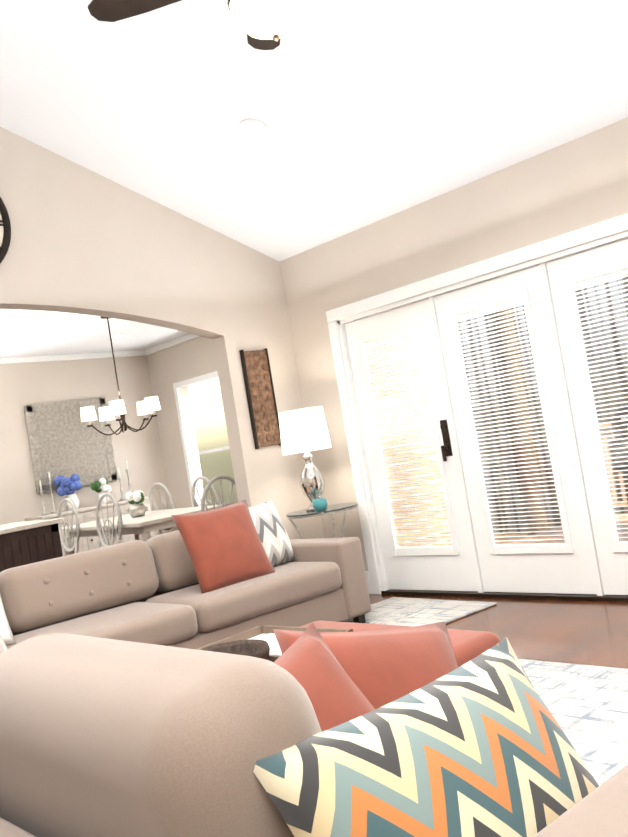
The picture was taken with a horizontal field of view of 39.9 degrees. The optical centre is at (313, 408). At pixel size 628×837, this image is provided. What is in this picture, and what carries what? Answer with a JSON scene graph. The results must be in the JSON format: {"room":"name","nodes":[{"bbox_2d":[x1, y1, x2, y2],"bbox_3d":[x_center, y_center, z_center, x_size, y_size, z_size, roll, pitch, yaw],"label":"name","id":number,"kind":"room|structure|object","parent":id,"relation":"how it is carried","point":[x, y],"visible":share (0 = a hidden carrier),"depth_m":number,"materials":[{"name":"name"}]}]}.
{"room":"living room","nodes":[
{"label":"living room","id":0,"kind":"room"},
{"bbox_2d":[0,309,189,357],"bbox_3d":[-3.033,-0.837,7.750,6.400,0.120,4.600,-7,-3,-42],"label":"ceiling","id":1,"kind":"structure","parent":0,"point":[24,333],"depth_m":9.33,"materials":[{"name":"white paint"}]},
{"bbox_2d":[109,334,124,336],"bbox_3d":[-2.222,-0.828,9.763,0.168,0.008,0.168,-11,-3,39],"label":"recessed light","id":2,"kind":"object","parent":1,"relation":"in","point":[115,335],"depth_m":9.74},
{"bbox_2d":[80,316,160,435],"bbox_3d":[-1.936,-0.339,8.409,0.759,1.166,0.732,-7,-3,-42],"label":"dining chandelier","id":3,"kind":"object","parent":1,"relation":"hanging from","point":[149,405],"visible":0.98,"depth_m":8.28,"materials":[{"name":"white fabric"}]},
{"bbox_2d":[0,336,218,535],"bbox_3d":[-2.810,0.529,7.698,6.400,2.850,4.600,-7,-3,-42],"label":"wall","id":4,"kind":"structure","parent":0,"point":[152,453],"depth_m":10.88,"materials":[{"name":"beige paint"}]},
{"bbox_2d":[24,397,117,493],"bbox_3d":[-2.931,0.426,10.486,1.060,1.060,0.047,-7,-3,-42],"label":"mirror","id":5,"kind":"object","parent":4,"relation":"attached to","point":[64,441],"visible":0.94,"depth_m":10.45,"materials":[{"name":"silver mirror"}]},
{"bbox_2d":[0,350,144,363],"bbox_3d":[-4.423,-0.454,9.314,6.100,0.070,0.050,-7,-3,-42],"label":"crown molding","id":6,"kind":"structure","parent":4,"relation":"attached to","point":[62,357],"depth_m":10.60,"materials":[{"name":"white paint"}]},
{"bbox_2d":[145,334,199,354],"bbox_3d":[-0.749,-1.040,9.726,0.050,0.070,4.320,-7,-3,-42],"label":"crown molding","id":7,"kind":"structure","parent":4,"relation":"attached to","point":[187,337],"depth_m":10.86,"materials":[{"name":"white wood"}]},
{"bbox_2d":[173,371,237,506],"bbox_3d":[-1.193,0.507,10.507,0.120,1.860,1.240,-7,-3,-42],"label":"dining room window","id":8,"kind":"structure","parent":4,"relation":"in","point":[194,380],"depth_m":10.81,"materials":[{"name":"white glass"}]},
{"bbox_2d":[0,127,323,539],"bbox_3d":[-1.602,-0.180,5.692,7.200,3.710,0.150,-7,-3,-42],"label":"wall","id":9,"kind":"structure","parent":0,"point":[84,240],"depth_m":6.18,"materials":[{"name":"beige paint"}]},
{"bbox_2d":[0,197,10,262],"bbox_3d":[-2.188,-1.132,5.202,0.748,0.748,0.050,-7,-3,-42],"label":"wall clock","id":10,"kind":"object","parent":9,"relation":"attached to","point":[5,231],"depth_m":5.41,"materials":[{"name":"metal"}]},
{"bbox_2d":[239,348,280,448],"bbox_3d":[-0.402,-0.083,6.619,0.250,0.760,0.037,-7,-3,-42],"label":"art panel","id":11,"kind":"object","parent":9,"relation":"attached to","point":[260,394],"visible":1,"depth_m":6.60,"materials":[{"name":"brown wood"}]},
{"bbox_2d":[0,0,627,261],"bbox_3d":[-0.232,-1.882,2.829,5.670,1.168,6.650,-7,-3,-42],"label":"ceiling","id":12,"kind":"structure","parent":0,"point":[366,112],"depth_m":4.89,"materials":[{"name":"white paint"}]},
{"bbox_2d":[88,0,309,49],"bbox_3d":[-0.188,-1.804,3.025,1.307,1.018,1.272,-7,-3,-42],"label":"ceiling fan","id":13,"kind":"object","parent":12,"relation":"hanging from","point":[265,24],"visible":1,"depth_m":3.04,"materials":[{"name":"brown metal"}]},
{"bbox_2d":[240,119,266,136],"bbox_3d":[-0.364,-1.695,5.217,0.169,0.067,0.160,-11,-3,42],"label":"recessed light","id":14,"kind":"object","parent":12,"relation":"in","point":[254,127],"depth_m":5.21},
{"bbox_2d":[279,117,627,570],"bbox_3d":[2.135,-0.353,4.566,0.150,2.760,6.500,-7,-3,-42],"label":"wall","id":15,"kind":"structure","parent":0,"point":[575,184],"depth_m":5.82,"materials":[{"name":"beige paint"}]},
{"bbox_2d":[365,571,371,593],"bbox_3d":[0.289,1.340,6.686,0.018,0.175,0.430,-7,-3,-42],"label":"baseboard","id":16,"kind":"structure","parent":15,"relation":"attached to","point":[368,582],"depth_m":6.52,"materials":[{"name":"white wood"}]},
{"bbox_2d":[326,213,627,601],"bbox_3d":[1.270,0.125,5.553,0.177,2.170,2.870,-7,-3,-42],"label":"door unit","id":17,"kind":"structure","parent":15,"relation":"in","point":[587,560],"depth_m":5.67,"materials":[{"name":"white wood"}]},
{"bbox_2d":[364,327,627,545],"bbox_3d":[3.106,-0.264,6.298,3.570,3.400,5.195,-7,-3,-42],"label":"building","id":18,"kind":"structure","parent":0,"point":[560,529],"depth_m":7.62,"materials":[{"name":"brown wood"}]},
{"bbox_2d":[369,594,627,668],"bbox_3d":[-0.668,1.559,4.921,7.200,0.080,11.250,-7,-3,-42],"label":"floor","id":19,"kind":"structure","parent":0,"point":[593,633],"depth_m":4.72,"materials":[{"name":"brown wood"}]},
{"bbox_2d":[0,522,62,571],"bbox_3d":[-3.041,1.528,6.784,1.924,0.885,0.912,-7,-3,-42],"label":"kitchen island","id":20,"kind":"object","parent":19,"relation":"on","point":[26,542],"depth_m":6.93,"materials":[{"name":"wood"}]},
{"bbox_2d":[0,518,63,533],"bbox_3d":[-3.116,1.072,6.802,2.000,0.040,1.010,-7,-3,-42],"label":"island countertop","id":21,"kind":"structure","parent":20,"relation":"on","point":[9,528],"depth_m":6.98,"materials":[{"name":"white stone"}]},
{"bbox_2d":[57,498,79,552],"bbox_3d":[-2.471,1.407,8.111,0.526,1.073,0.460,-7,-3,-42],"label":"dining chair","id":22,"kind":"object","parent":19,"relation":"on","point":[75,547],"visible":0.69,"depth_m":8.24,"materials":[{"name":"white wood"}]},
{"bbox_2d":[24,460,155,555],"bbox_3d":[-2.623,1.353,10.281,1.440,1.357,0.504,-7,-3,-42],"label":"sideboard","id":23,"kind":"object","parent":19,"relation":"on","point":[68,487],"visible":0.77,"depth_m":10.11,"materials":[{"name":"white wood"}]},
{"bbox_2d":[96,493,122,547],"bbox_3d":[-1.942,1.299,7.521,0.526,1.073,0.460,-7,-3,-42],"label":"dining chair","id":24,"kind":"object","parent":19,"relation":"on","point":[116,504],"visible":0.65,"depth_m":7.68,"materials":[{"name":"white wood"}]},
{"bbox_2d":[60,490,230,555],"bbox_3d":[-1.651,1.292,8.325,1.000,1.018,1.700,-7,-3,-42],"label":"dining table","id":25,"kind":"object","parent":19,"relation":"on","point":[140,522],"visible":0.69,"depth_m":8.07,"materials":[{"name":"white wood"}]},
{"bbox_2d":[149,482,175,533],"bbox_3d":[-1.362,1.264,9.131,0.526,1.073,0.460,-7,-3,-42],"label":"dining chair","id":26,"kind":"object","parent":19,"relation":"on","point":[172,503],"visible":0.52,"depth_m":8.98,"materials":[{"name":"white wood"}]},
{"bbox_2d":[191,476,220,506],"bbox_3d":[-0.833,1.155,8.541,0.526,1.073,0.460,-7,-3,-42],"label":"dining chair","id":27,"kind":"object","parent":19,"relation":"on","point":[218,500],"visible":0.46,"depth_m":8.39,"materials":[{"name":"white wood"}]},
{"bbox_2d":[201,475,235,511],"bbox_3d":[-0.870,1.121,7.453,0.460,1.073,0.526,-7,-3,-42],"label":"dining chair","id":28,"kind":"object","parent":19,"relation":"on","point":[207,487],"visible":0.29,"depth_m":7.24,"materials":[{"name":"white wood"}]},
{"bbox_2d":[278,406,358,538],"bbox_3d":[0.058,0.717,6.343,0.540,1.455,0.540,-7,-3,-42],"label":"glass side table","id":29,"kind":"object","parent":19,"relation":"on","point":[305,430],"visible":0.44,"depth_m":6.25,"materials":[{"name":"clear glass"}]},
{"bbox_2d":[343,597,496,626],"bbox_3d":[0.630,1.327,5.659,0.620,0.012,0.950,-8,-3,-39],"label":"area rug","id":30,"kind":"object","parent":19,"relation":"on","point":[401,611],"visible":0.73,"depth_m":5.58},
{"bbox_2d":[518,659,627,785],"bbox_3d":[0.640,1.208,2.560,2.700,0.013,2.500,-7,-3,-42],"label":"area rug","id":31,"kind":"object","parent":19,"relation":"on","point":[587,706],"visible":0.12,"depth_m":3.38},
{"bbox_2d":[0,499,627,836],"bbox_3d":[-0.134,0.889,3.490,3.440,0.937,4.410,-7,-3,-42],"label":"sectional sofa","id":32,"kind":"object","parent":31,"relation":"on","point":[127,709],"visible":1,"depth_m":1.43,"materials":[{"name":"beige fabric"}]},
{"bbox_2d":[196,621,500,666],"bbox_3d":[0.024,1.084,3.345,1.020,0.492,1.080,-7,-3,-42],"label":"ottoman","id":33,"kind":"object","parent":31,"relation":"on","point":[261,642],"visible":0.12,"depth_m":3.29,"materials":[{"name":"fabric"}]},
{"label":"outside","id":34,"kind":"structure","parent":0,"visible":0},
{"bbox_2d":[457,269,627,544],"bbox_3d":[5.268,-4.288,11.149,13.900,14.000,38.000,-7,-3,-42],"label":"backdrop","id":35,"kind":"structure","parent":34,"point":[505,523],"depth_m":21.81,"materials":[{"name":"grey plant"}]},
{"bbox_2d":[490,301,549,535],"bbox_3d":[8.232,-3.739,11.646,7.893,12.009,16.972,-7,-3,-42],"label":"trees","id":36,"kind":"object","parent":35,"relation":"on","point":[527,520],"depth_m":14.53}
]}

